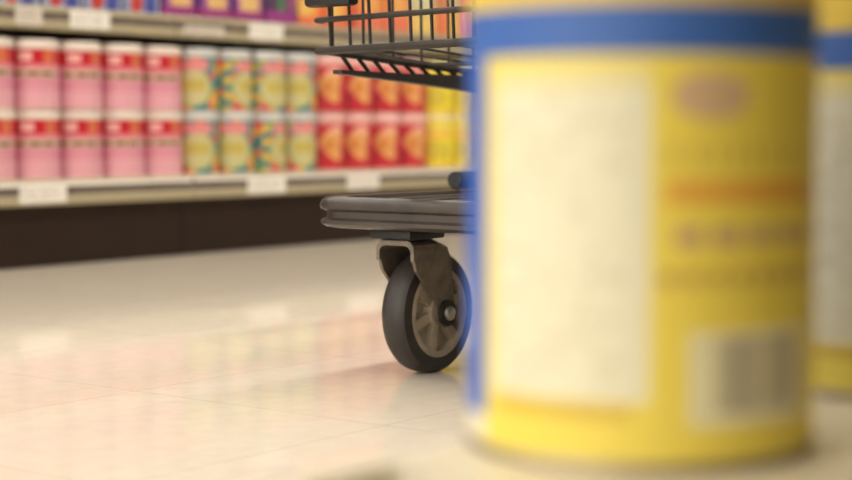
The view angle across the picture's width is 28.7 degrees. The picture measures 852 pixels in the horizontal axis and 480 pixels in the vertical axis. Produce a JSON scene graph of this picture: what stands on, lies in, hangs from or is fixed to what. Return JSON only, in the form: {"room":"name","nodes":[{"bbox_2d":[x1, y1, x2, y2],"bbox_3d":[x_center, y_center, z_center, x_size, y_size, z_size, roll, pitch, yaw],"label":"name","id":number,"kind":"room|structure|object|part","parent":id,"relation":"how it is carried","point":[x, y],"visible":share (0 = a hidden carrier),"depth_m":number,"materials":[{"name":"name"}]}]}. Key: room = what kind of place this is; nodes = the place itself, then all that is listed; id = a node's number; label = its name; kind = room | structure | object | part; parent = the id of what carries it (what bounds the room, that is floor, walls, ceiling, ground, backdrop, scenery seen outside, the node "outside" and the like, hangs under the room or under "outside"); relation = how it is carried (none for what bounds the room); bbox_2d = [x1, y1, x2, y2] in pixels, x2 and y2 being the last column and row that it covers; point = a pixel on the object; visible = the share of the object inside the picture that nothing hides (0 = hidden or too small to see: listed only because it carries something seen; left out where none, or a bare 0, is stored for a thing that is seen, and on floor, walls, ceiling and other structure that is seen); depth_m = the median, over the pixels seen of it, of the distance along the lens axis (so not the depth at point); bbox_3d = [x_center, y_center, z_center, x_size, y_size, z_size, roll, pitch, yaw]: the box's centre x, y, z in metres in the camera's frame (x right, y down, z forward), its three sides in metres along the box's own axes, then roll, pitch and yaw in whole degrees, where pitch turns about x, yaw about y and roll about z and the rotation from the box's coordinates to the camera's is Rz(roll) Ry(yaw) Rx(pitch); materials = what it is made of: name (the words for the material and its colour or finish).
{"room":"supermarket","nodes":[
{"label":"supermarket","id":0,"kind":"room"},
{"bbox_2d":[0,233,467,479],"bbox_3d":[0.327,0.081,2.909,11.000,0.050,13.000,3,5,37],"label":"floor","id":1,"kind":"structure","parent":0,"point":[275,363],"depth_m":1.71,"materials":[{"name":"tile"}]},
{"bbox_2d":[0,2,193,269],"bbox_3d":[-0.939,-0.653,3.029,0.524,1.400,0.914,3,5,37],"label":"shelving unit","id":2,"kind":"object","parent":1,"relation":"on","point":[102,219],"visible":0.76,"depth_m":3.12,"materials":[{"name":"metal"}]},
{"bbox_2d":[0,109,14,180],"bbox_3d":[-0.783,-0.169,2.967,0.098,0.126,0.098,3,5,36],"label":"canister","id":3,"kind":"object","parent":2,"relation":"on","point":[7,116],"visible":1,"depth_m":2.94,"materials":[{"name":"plastic"}]},
{"bbox_2d":[0,37,13,108],"bbox_3d":[-0.784,-0.296,2.960,0.098,0.126,0.098,3,5,41],"label":"canister","id":4,"kind":"object","parent":3,"relation":"on","point":[6,44],"visible":0.99,"depth_m":2.94,"materials":[{"name":"plastic"}]},
{"bbox_3d":[-0.784,-0.350,2.957,0.098,0.017,0.098,3,5,41],"label":"lid","id":5,"kind":"part","parent":4,"relation":"part of","materials":[{"name":"plastic"}]},
{"bbox_3d":[-0.783,-0.224,2.964,0.098,0.017,0.098,3,5,36],"label":"lid","id":6,"kind":"part","parent":3,"relation":"part of","materials":[{"name":"plastic"}]},
{"bbox_2d":[0,0,38,4],"bbox_3d":[-0.755,-0.520,3.025,0.058,0.185,0.094,3,5,38],"label":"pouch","id":7,"kind":"object","parent":2,"relation":"on","point":[31,2],"visible":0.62,"depth_m":3.02,"materials":[{"name":"plastic"}]},
{"bbox_2d":[15,6,41,25],"bbox_3d":[-0.714,-0.403,2.990,0.002,0.033,0.060,3,5,37],"label":"price tag","id":8,"kind":"object","parent":2,"relation":"attached to","point":[24,15],"visible":1,"depth_m":2.99,"materials":[{"name":"white paper"}]},
{"bbox_2d":[19,10,35,20],"bbox_3d":[-0.714,-0.402,2.987,0.001,0.017,0.039,3,5,37],"label":"print","id":9,"kind":"object","parent":8,"relation":"attached to","point":[24,15],"depth_m":2.99},
{"bbox_2d":[14,110,59,179],"bbox_3d":[-0.721,-0.175,3.052,0.098,0.126,0.098,3,5,41],"label":"canister","id":10,"kind":"object","parent":2,"relation":"on","point":[37,132],"visible":0.77,"depth_m":3.01,"materials":[{"name":"plastic"}]},
{"bbox_2d":[12,39,59,109],"bbox_3d":[-0.720,-0.301,3.043,0.098,0.126,0.098,4,5,44],"label":"canister","id":11,"kind":"object","parent":10,"relation":"on","point":[35,61],"visible":0.76,"depth_m":3.00,"materials":[{"name":"plastic"}]},
{"bbox_3d":[-0.720,-0.356,3.039,0.098,0.017,0.098,4,5,44],"label":"lid","id":12,"kind":"part","parent":11,"relation":"part of","materials":[{"name":"plastic"}]},
{"bbox_3d":[-0.721,-0.229,3.048,0.098,0.017,0.098,3,5,41],"label":"lid","id":13,"kind":"part","parent":10,"relation":"part of","materials":[{"name":"plastic"}]},
{"bbox_2d":[19,183,66,203],"bbox_3d":[-0.682,-0.083,2.970,0.002,0.034,0.106,3,5,37],"label":"price tag","id":14,"kind":"object","parent":2,"relation":"attached to","point":[57,192],"visible":1,"depth_m":2.97,"materials":[{"name":"white paper"}]},
{"bbox_2d":[24,188,58,198],"bbox_3d":[-0.685,-0.083,2.965,0.001,0.017,0.080,3,5,37],"label":"print","id":15,"kind":"object","parent":14,"relation":"attached to","point":[29,193],"depth_m":2.96},
{"bbox_2d":[39,0,81,7],"bbox_3d":[-0.693,-0.525,3.103,0.058,0.185,0.094,3,5,37],"label":"product box","id":16,"kind":"object","parent":2,"relation":"on","point":[59,3],"visible":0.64,"depth_m":3.09,"materials":[{"name":"multicoloured cardboard"}]},
{"bbox_3d":[-0.958,-0.407,3.060,0.436,0.043,0.912,3,5,37],"label":"shelf","id":17,"kind":"part","parent":2,"relation":"part of","materials":[{"name":"beige metal"}]},
{"bbox_2d":[58,110,101,177],"bbox_3d":[-0.660,-0.181,3.136,0.098,0.126,0.098,3,5,42],"label":"canister","id":18,"kind":"object","parent":2,"relation":"on","point":[80,130],"visible":0.79,"depth_m":3.09,"materials":[{"name":"plastic"}]},
{"bbox_2d":[58,41,101,109],"bbox_3d":[-0.659,-0.307,3.126,0.098,0.126,0.098,2,5,33],"label":"canister","id":19,"kind":"object","parent":18,"relation":"on","point":[80,80],"visible":0.65,"depth_m":3.08,"materials":[{"name":"plastic"}]},
{"bbox_3d":[-0.659,-0.361,3.123,0.098,0.017,0.098,2,5,33],"label":"lid","id":20,"kind":"part","parent":19,"relation":"part of","materials":[{"name":"plastic"}]},
{"bbox_3d":[-0.660,-0.235,3.132,0.098,0.017,0.098,3,5,42],"label":"lid","id":21,"kind":"part","parent":18,"relation":"part of","materials":[{"name":"plastic"}]},
{"bbox_3d":[-0.778,-0.397,2.922,0.018,0.044,0.910,3,5,37],"label":"price rail","id":22,"kind":"part","parent":2,"relation":"part of","materials":[{"name":"plastic"}]},
{"bbox_2d":[70,10,109,29],"bbox_3d":[-0.626,-0.410,3.104,0.002,0.033,0.096,3,5,37],"label":"price tag","id":23,"kind":"object","parent":2,"relation":"attached to","point":[78,18],"visible":1,"depth_m":3.10,"materials":[{"name":"white paper"}]},
{"bbox_2d":[74,14,101,24],"bbox_3d":[-0.629,-0.410,3.099,0.001,0.017,0.068,3,5,37],"label":"print","id":24,"kind":"object","parent":23,"relation":"attached to","point":[79,19],"depth_m":3.10},
{"bbox_3d":[-0.938,-0.090,3.066,0.486,0.045,0.912,3,5,37],"label":"shelf","id":25,"kind":"part","parent":2,"relation":"part of","materials":[{"name":"metal"}]},
{"bbox_3d":[-0.770,-0.002,2.943,0.020,0.112,0.911,3,5,37],"label":"kick plate","id":26,"kind":"part","parent":2,"relation":"part of","materials":[{"name":"metal"}]},
{"bbox_3d":[-0.738,-0.080,2.913,0.018,0.044,0.910,3,5,37],"label":"price rail","id":27,"kind":"part","parent":2,"relation":"part of","materials":[{"name":"plastic"}]},
{"bbox_2d":[82,0,121,10],"bbox_3d":[-0.632,-0.530,3.183,0.058,0.185,0.094,3,5,37],"label":"product box","id":28,"kind":"object","parent":2,"relation":"on","point":[113,5],"visible":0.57,"depth_m":3.16,"materials":[{"name":"cardboard"}]},
{"bbox_2d":[101,111,143,176],"bbox_3d":[-0.595,-0.186,3.218,0.098,0.126,0.098,4,5,43],"label":"canister","id":29,"kind":"object","parent":2,"relation":"on","point":[122,131],"visible":0.67,"depth_m":3.17,"materials":[{"name":"plastic"}]},
{"bbox_2d":[99,44,142,110],"bbox_3d":[-0.596,-0.313,3.209,0.098,0.126,0.098,3,5,37],"label":"canister","id":30,"kind":"object","parent":29,"relation":"on","point":[121,64],"visible":0.7,"depth_m":3.17,"materials":[{"name":"plastic"}]},
{"bbox_3d":[-0.596,-0.367,3.206,0.098,0.017,0.098,3,5,37],"label":"lid","id":31,"kind":"part","parent":30,"relation":"part of","materials":[{"name":"plastic"}]},
{"bbox_3d":[-0.595,-0.240,3.214,0.098,0.017,0.098,4,5,43],"label":"lid","id":32,"kind":"part","parent":29,"relation":"part of","materials":[{"name":"plastic"}]},
{"bbox_2d":[121,0,159,13],"bbox_3d":[-0.572,-0.535,3.262,0.058,0.185,0.094,3,5,37],"label":"product box","id":33,"kind":"object","parent":2,"relation":"on","point":[140,6],"visible":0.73,"depth_m":3.24,"materials":[{"name":"multicoloured cardboard"}]},
{"bbox_2d":[142,111,181,175],"bbox_3d":[-0.533,-0.192,3.301,0.098,0.126,0.098,3,5,38],"label":"canister","id":34,"kind":"object","parent":2,"relation":"on","point":[162,130],"visible":0.66,"depth_m":3.26,"materials":[{"name":"plastic"}]},
{"bbox_2d":[142,46,180,110],"bbox_3d":[-0.534,-0.318,3.292,0.098,0.126,0.098,3,5,40],"label":"canister","id":35,"kind":"object","parent":34,"relation":"on","point":[161,64],"visible":0.75,"depth_m":3.25,"materials":[{"name":"plastic"}]},
{"bbox_3d":[-0.534,-0.372,3.288,0.098,0.017,0.098,3,5,40],"label":"lid","id":36,"kind":"part","parent":35,"relation":"part of","materials":[{"name":"plastic"}]},
{"bbox_3d":[-0.533,-0.246,3.298,0.098,0.017,0.098,3,5,38],"label":"lid","id":37,"kind":"part","parent":34,"relation":"part of","materials":[{"name":"plastic"}]},
{"bbox_2d":[141,15,466,254],"bbox_3d":[-0.384,-0.702,3.753,0.524,1.400,0.914,3,5,37],"label":"shelving unit","id":38,"kind":"object","parent":1,"relation":"on","point":[222,216],"visible":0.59,"depth_m":3.53,"materials":[{"name":"metal"}]},
{"bbox_2d":[159,0,195,16],"bbox_3d":[-0.510,-0.541,3.341,0.058,0.185,0.094,3,5,36],"label":"pouch","id":39,"kind":"object","parent":38,"relation":"on","point":[167,7],"visible":0.72,"depth_m":3.32,"materials":[{"name":"purple plastic"}]},
{"bbox_2d":[181,112,218,174],"bbox_3d":[-0.471,-0.197,3.382,0.098,0.126,0.098,2,4,31],"label":"canister","id":40,"kind":"object","parent":38,"relation":"on","point":[199,129],"visible":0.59,"depth_m":3.34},
{"bbox_2d":[180,48,217,111],"bbox_3d":[-0.471,-0.324,3.374,0.098,0.126,0.098,3,5,41],"label":"canister","id":41,"kind":"object","parent":40,"relation":"on","point":[199,66],"visible":0.69,"depth_m":3.33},
{"bbox_3d":[-0.471,-0.378,3.370,0.098,0.017,0.098,3,5,41],"label":"lid","id":42,"kind":"part","parent":41,"relation":"part of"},
{"bbox_3d":[-0.471,-0.251,3.378,0.098,0.017,0.098,2,4,31],"label":"lid","id":43,"kind":"part","parent":40,"relation":"part of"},
{"bbox_2d":[184,25,223,36],"bbox_3d":[-0.445,-0.419,3.341,0.002,0.020,0.110,3,5,37],"label":"price tag","id":44,"kind":"object","parent":38,"relation":"attached to","point":[197,30],"visible":1,"depth_m":3.34,"materials":[{"name":"white paper"}]},
{"bbox_2d":[188,27,217,34],"bbox_3d":[-0.447,-0.419,3.337,0.001,0.011,0.086,3,5,37],"label":"print","id":45,"kind":"object","parent":44,"relation":"attached to","point":[191,30],"depth_m":3.34},
{"bbox_2d":[196,0,230,18],"bbox_3d":[-0.448,-0.546,3.419,0.058,0.185,0.094,3,5,34],"label":"pouch","id":46,"kind":"object","parent":38,"relation":"on","point":[220,9],"visible":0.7,"depth_m":3.40,"materials":[{"name":"purple plastic"}]},
{"bbox_2d":[217,112,253,173],"bbox_3d":[-0.407,-0.202,3.458,0.098,0.126,0.098,3,5,33],"label":"canister","id":47,"kind":"object","parent":38,"relation":"on","point":[235,129],"visible":0.71,"depth_m":3.41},
{"bbox_2d":[216,50,251,111],"bbox_3d":[-0.411,-0.329,3.453,0.098,0.126,0.098,-1,4,-19],"label":"canister","id":48,"kind":"object","parent":47,"relation":"on","point":[234,66],"visible":0.63,"depth_m":3.41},
{"bbox_3d":[-0.411,-0.383,3.449,0.098,0.017,0.098,-1,4,-19],"label":"lid","id":49,"kind":"part","parent":48,"relation":"part of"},
{"bbox_3d":[-0.407,-0.257,3.455,0.098,0.017,0.098,3,5,33],"label":"lid","id":50,"kind":"part","parent":47,"relation":"part of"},
{"bbox_2d":[231,0,263,21],"bbox_3d":[-0.389,-0.551,3.500,0.058,0.185,0.094,3,5,37],"label":"pouch","id":51,"kind":"object","parent":38,"relation":"on","point":[247,10],"visible":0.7,"depth_m":3.48,"materials":[{"name":"purple plastic"}]},
{"bbox_2d":[249,23,282,40],"bbox_3d":[-0.334,-0.436,3.485,0.002,0.033,0.102,3,5,37],"label":"price tag","id":52,"kind":"object","parent":38,"relation":"attached to","point":[256,30],"visible":1,"depth_m":3.48,"materials":[{"name":"white paper"}]},
{"bbox_2d":[253,27,279,36],"bbox_3d":[-0.334,-0.435,3.483,0.001,0.017,0.082,3,5,37],"label":"print","id":53,"kind":"object","parent":52,"relation":"attached to","point":[257,31],"depth_m":3.48},
{"bbox_2d":[248,176,285,193],"bbox_3d":[-0.328,-0.114,3.432,0.002,0.034,0.113,3,5,37],"label":"price tag","id":54,"kind":"object","parent":38,"relation":"attached to","point":[268,184],"visible":1,"depth_m":3.43,"materials":[{"name":"white paper"}]},
{"bbox_2d":[251,180,279,189],"bbox_3d":[-0.330,-0.114,3.428,0.001,0.017,0.086,3,5,37],"label":"print","id":55,"kind":"object","parent":54,"relation":"attached to","point":[255,184],"depth_m":3.43},
{"bbox_2d":[252,112,284,172],"bbox_3d":[-0.348,-0.208,3.539,0.098,0.126,0.098,-2,4,-29],"label":"canister","id":56,"kind":"object","parent":38,"relation":"on","point":[269,127],"visible":0.59,"depth_m":3.49,"materials":[{"name":"multicoloured cardboard"}]},
{"bbox_2d":[251,52,284,111],"bbox_3d":[-0.348,-0.334,3.529,0.098,0.126,0.098,0,4,1],"label":"canister","id":57,"kind":"object","parent":56,"relation":"on","point":[267,68],"visible":0.71,"depth_m":3.48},
{"bbox_3d":[-0.348,-0.388,3.525,0.098,0.017,0.098,0,4,1],"label":"lid","id":58,"kind":"part","parent":57,"relation":"part of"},
{"bbox_3d":[-0.348,-0.262,3.535,0.098,0.017,0.098,-2,4,-29],"label":"lid","id":59,"kind":"part","parent":56,"relation":"part of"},
{"bbox_2d":[264,0,296,23],"bbox_3d":[-0.326,-0.556,3.577,0.058,0.185,0.094,3,5,37],"label":"pouch","id":60,"kind":"object","parent":38,"relation":"on","point":[275,11],"visible":0.62,"depth_m":3.55,"materials":[{"name":"purple plastic"}]},
{"bbox_3d":[-0.403,-0.456,3.784,0.436,0.043,0.912,3,5,37],"label":"shelf","id":61,"kind":"part","parent":38,"relation":"part of","materials":[{"name":"beige metal"}]},
{"bbox_2d":[285,113,315,171],"bbox_3d":[-0.288,-0.213,3.617,0.098,0.126,0.098,1,4,11],"label":"canister","id":62,"kind":"object","parent":38,"relation":"on","point":[300,128],"visible":0.65,"depth_m":3.57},
{"bbox_2d":[280,53,315,112],"bbox_3d":[-0.287,-0.339,3.608,0.098,0.126,0.098,2,4,31],"label":"canister","id":63,"kind":"object","parent":62,"relation":"on","point":[300,68],"visible":0.68,"depth_m":3.56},
{"bbox_3d":[-0.287,-0.394,3.605,0.098,0.017,0.098,2,4,31],"label":"lid","id":64,"kind":"part","parent":63,"relation":"part of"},
{"bbox_3d":[-0.288,-0.267,3.613,0.098,0.017,0.098,1,4,11],"label":"lid","id":65,"kind":"part","parent":62,"relation":"part of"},
{"bbox_3d":[-0.223,-0.446,3.647,0.018,0.044,0.910,3,5,37],"label":"price rail","id":66,"kind":"part","parent":38,"relation":"part of","materials":[{"name":"plastic"}]},
{"bbox_2d":[296,0,326,26],"bbox_3d":[-0.264,-0.562,3.657,0.058,0.185,0.094,3,5,37],"label":"pouch","id":67,"kind":"object","parent":38,"relation":"on","point":[305,15],"visible":0.4,"depth_m":3.62,"materials":[{"name":"orange plastic"}]},
{"bbox_3d":[-0.215,-0.050,3.667,0.020,0.112,0.911,3,5,37],"label":"kick plate","id":68,"kind":"part","parent":38,"relation":"part of","materials":[{"name":"metal"}]},
{"bbox_3d":[-0.383,-0.138,3.790,0.486,0.045,0.912,3,5,37],"label":"shelf","id":69,"kind":"part","parent":38,"relation":"part of","materials":[{"name":"metal"}]},
{"bbox_3d":[-0.183,-0.128,3.638,0.018,0.044,0.910,3,5,37],"label":"price rail","id":70,"kind":"part","parent":38,"relation":"part of","materials":[{"name":"plastic"}]},
{"bbox_2d":[315,113,344,170],"bbox_3d":[-0.230,-0.218,3.698,0.098,0.126,0.098,2,4,32],"label":"canister","id":71,"kind":"object","parent":38,"relation":"on","point":[329,126],"visible":0.64,"depth_m":3.65,"materials":[{"name":"red cardboard"}]},
{"bbox_3d":[-0.230,-0.273,3.694,0.098,0.017,0.098,2,4,32],"label":"lid","id":72,"kind":"part","parent":71,"relation":"part of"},
{"bbox_2d":[315,55,344,112],"bbox_3d":[-0.228,-0.344,3.688,0.098,0.126,0.098,3,5,39],"label":"canister","id":73,"kind":"object","parent":71,"relation":"on","point":[330,87],"visible":0.59,"depth_m":3.64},
{"bbox_3d":[-0.228,-0.399,3.684,0.098,0.017,0.098,3,5,39],"label":"lid","id":74,"kind":"part","parent":73,"relation":"part of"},
{"bbox_2d":[327,5,354,28],"bbox_3d":[-0.207,-0.567,3.739,0.058,0.185,0.094,3,5,37],"label":"pouch","id":75,"kind":"object","parent":38,"relation":"on","point":[341,10],"visible":0.21,"depth_m":3.72,"materials":[{"name":"orange plastic"}]},
{"bbox_2d":[343,113,372,169],"bbox_3d":[-0.170,-0.223,3.776,0.098,0.126,0.098,3,5,42],"label":"canister","id":76,"kind":"object","parent":38,"relation":"on","point":[358,127],"visible":0.6,"depth_m":3.73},
{"bbox_3d":[-0.170,-0.278,3.773,0.098,0.017,0.098,3,5,42],"label":"lid","id":77,"kind":"part","parent":76,"relation":"part of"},
{"bbox_2d":[345,58,372,112],"bbox_3d":[-0.169,-0.350,3.767,0.098,0.126,0.098,2,5,32],"label":"canister","id":78,"kind":"object","parent":76,"relation":"on","point":[358,90],"visible":0.47,"depth_m":3.72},
{"bbox_3d":[-0.169,-0.404,3.763,0.098,0.017,0.098,2,5,32],"label":"lid","id":79,"kind":"part","parent":78,"relation":"part of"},
{"bbox_2d":[347,173,378,188],"bbox_3d":[-0.139,-0.130,3.679,0.002,0.034,0.108,3,5,37],"label":"price tag","id":80,"kind":"object","parent":38,"relation":"attached to","point":[358,180],"visible":1,"depth_m":3.68,"materials":[{"name":"white paper"}]},
{"bbox_2d":[350,177,375,184],"bbox_3d":[-0.139,-0.130,3.678,0.001,0.017,0.089,3,5,37],"label":"print","id":81,"kind":"object","parent":80,"relation":"attached to","point":[353,180],"depth_m":3.68},
{"bbox_2d":[355,0,382,30],"bbox_3d":[-0.145,-0.573,3.817,0.058,0.185,0.094,3,5,37],"label":"pouch","id":82,"kind":"object","parent":38,"relation":"on","point":[376,5],"visible":0.43,"depth_m":3.80,"materials":[{"name":"orange plastic"}]},
{"bbox_2d":[372,114,399,168],"bbox_3d":[-0.108,-0.229,3.853,0.098,0.126,0.098,3,5,41],"label":"canister","id":83,"kind":"object","parent":38,"relation":"on","point":[386,127],"visible":0.53,"depth_m":3.81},
{"bbox_2d":[366,63,399,113],"bbox_3d":[-0.109,-0.355,3.845,0.098,0.126,0.098,2,4,32],"label":"canister","id":84,"kind":"object","parent":83,"relation":"on","point":[386,94],"visible":0.37,"depth_m":3.80,"materials":[{"name":"red cardboard"}]},
{"bbox_3d":[-0.109,-0.409,3.841,0.098,0.017,0.098,2,4,32],"label":"lid","id":85,"kind":"part","parent":84,"relation":"part of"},
{"bbox_3d":[-0.108,-0.283,3.849,0.098,0.017,0.098,3,5,41],"label":"lid","id":86,"kind":"part","parent":83,"relation":"part of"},
{"bbox_2d":[383,0,408,32],"bbox_3d":[-0.084,-0.578,3.896,0.058,0.185,0.094,3,5,37],"label":"pouch","id":87,"kind":"object","parent":38,"relation":"on","point":[401,24],"visible":0.34,"depth_m":3.88,"materials":[{"name":"orange plastic"}]},
{"bbox_2d":[400,114,425,167],"bbox_3d":[-0.050,-0.234,3.932,0.098,0.126,0.098,2,4,30],"label":"canister","id":88,"kind":"object","parent":38,"relation":"on","point":[412,126],"visible":0.56,"depth_m":3.89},
{"bbox_2d":[399,59,424,113],"bbox_3d":[-0.050,-0.360,3.923,0.098,0.126,0.098,3,5,40],"label":"canister","id":89,"kind":"object","parent":88,"relation":"on","point":[412,96],"visible":0.41,"depth_m":3.88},
{"bbox_3d":[-0.050,-0.288,3.928,0.098,0.017,0.098,2,4,30],"label":"lid","id":90,"kind":"part","parent":88,"relation":"part of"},
{"bbox_2d":[412,0,434,34],"bbox_3d":[-0.025,-0.583,3.977,0.058,0.185,0.094,3,5,40],"label":"pouch","id":91,"kind":"object","parent":38,"relation":"on","point":[415,3],"visible":0.27,"depth_m":3.96,"materials":[{"name":"yellow plastic"}]},
{"bbox_2d":[425,114,451,166],"bbox_3d":[0.015,-0.239,4.008,0.098,0.126,0.098,3,5,34],"label":"canister","id":92,"kind":"object","parent":38,"relation":"on","point":[438,126],"visible":0.59,"depth_m":3.96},
{"bbox_2d":[425,61,451,113],"bbox_3d":[0.013,-0.365,4.000,0.098,0.126,0.098,3,5,39],"label":"canister","id":93,"kind":"object","parent":92,"relation":"on","point":[437,100],"visible":0.39,"depth_m":3.96,"materials":[{"name":"yellow cardboard"}]},
{"bbox_3d":[0.013,-0.420,3.996,0.098,0.017,0.098,3,5,39],"label":"lid","id":94,"kind":"part","parent":93,"relation":"part of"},
{"bbox_3d":[0.015,-0.293,4.004,0.098,0.017,0.098,3,5,34],"label":"lid","id":95,"kind":"part","parent":92,"relation":"part of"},
{"bbox_2d":[305,0,467,371],"bbox_3d":[0.333,-0.318,1.915,0.458,0.878,0.953,3,5,37],"label":"shopping cart","id":96,"kind":"object","parent":1,"relation":"on","point":[425,305],"visible":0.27,"depth_m":1.68,"materials":[{"name":"metal"}]},
{"bbox_3d":[0.057,-0.329,1.552,0.445,0.300,0.039,3,5,37],"label":"panel","id":97,"kind":"part","parent":96,"relation":"part of","materials":[{"name":"metal"}]},
{"bbox_3d":[0.150,-0.354,2.024,0.016,0.376,0.893,3,5,37],"label":"panel","id":98,"kind":"part","parent":96,"relation":"part of","materials":[{"name":"metal"}]},
{"bbox_2d":[320,189,467,233],"bbox_3d":[0.285,-0.041,1.872,0.420,0.032,0.782,3,5,37],"label":"tray","id":99,"kind":"object","parent":96,"relation":"on","point":[439,211],"depth_m":1.64,"materials":[{"name":"plastic"}]},
{"bbox_3d":[0.093,-0.172,1.956,0.012,0.038,0.608,3,5,37],"label":"floor rail","id":100,"kind":"part","parent":96,"relation":"part of","materials":[{"name":"metal"}]},
{"bbox_2d":[389,36,467,189],"bbox_3d":[0.171,-0.750,4.478,0.524,1.400,0.914,3,5,37],"label":"shelving unit","id":101,"kind":"object","parent":1,"relation":"on","point":[462,50],"visible":0.12,"depth_m":4.07,"materials":[{"name":"metal"}]},
{"bbox_3d":[0.152,-0.504,4.509,0.436,0.043,0.912,3,5,37],"label":"shelf","id":102,"kind":"part","parent":101,"relation":"part of","materials":[{"name":"beige metal"}]},
{"bbox_2d":[434,0,458,35],"bbox_3d":[0.036,-0.588,4.056,0.058,0.185,0.094,3,5,37],"label":"pouch","id":103,"kind":"object","parent":101,"relation":"on","point":[440,19],"visible":0.35,"depth_m":4.02,"materials":[{"name":"orange plastic"}]},
{"bbox_3d":[0.333,-0.494,4.371,0.018,0.044,0.910,3,5,37],"label":"price rail","id":104,"kind":"part","parent":101,"relation":"part of","materials":[{"name":"plastic"}]},
{"bbox_2d":[452,115,467,166],"bbox_3d":[0.070,-0.244,4.090,0.098,0.126,0.098,3,5,40],"label":"canister","id":105,"kind":"object","parent":101,"relation":"on","point":[459,122],"visible":0.35,"depth_m":4.04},
{"bbox_2d":[451,66,467,114],"bbox_3d":[0.071,-0.371,4.080,0.098,0.126,0.098,3,5,36],"label":"canister","id":106,"kind":"object","parent":105,"relation":"on","point":[459,98],"visible":0.14,"depth_m":4.04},
{"bbox_3d":[0.070,-0.299,4.087,0.098,0.017,0.098,3,5,40],"label":"lid","id":107,"kind":"part","parent":105,"relation":"part of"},
{"bbox_2d":[459,0,467,36],"bbox_3d":[0.099,-0.594,4.134,0.058,0.185,0.094,3,5,37],"label":"pouch","id":108,"kind":"object","parent":101,"relation":"on","point":[463,16],"visible":0.16,"depth_m":4.09,"materials":[{"name":"pink plastic"}]},
{"bbox_2d":[285,396,851,479],"bbox_3d":[0.623,-0.507,0.845,0.715,1.400,3.050,3,5,37],"label":"shelving unit","id":109,"kind":"object","parent":1,"relation":"on","point":[830,458],"visible":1,"depth_m":0.60,"materials":[{"name":"metal"}]},
{"bbox_3d":[0.346,0.072,1.096,0.017,0.044,3.050,3,5,37],"label":"price rail","id":110,"kind":"part","parent":109,"relation":"part of","materials":[{"name":"plastic"}]},
{"bbox_2d":[465,0,818,473],"bbox_3d":[0.084,-0.024,0.650,0.138,0.205,0.138,3,5,37],"label":"can","id":111,"kind":"object","parent":109,"relation":"on","point":[642,173],"visible":1,"depth_m":0.59,"materials":[{"name":"metal"}]},
{"bbox_2d":[813,0,851,399],"bbox_3d":[0.229,-0.034,0.799,0.138,0.205,0.138,2,4,31],"label":"can","id":112,"kind":"object","parent":109,"relation":"on","point":[832,366],"visible":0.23,"depth_m":0.75,"materials":[{"name":"metal"}]}
]}

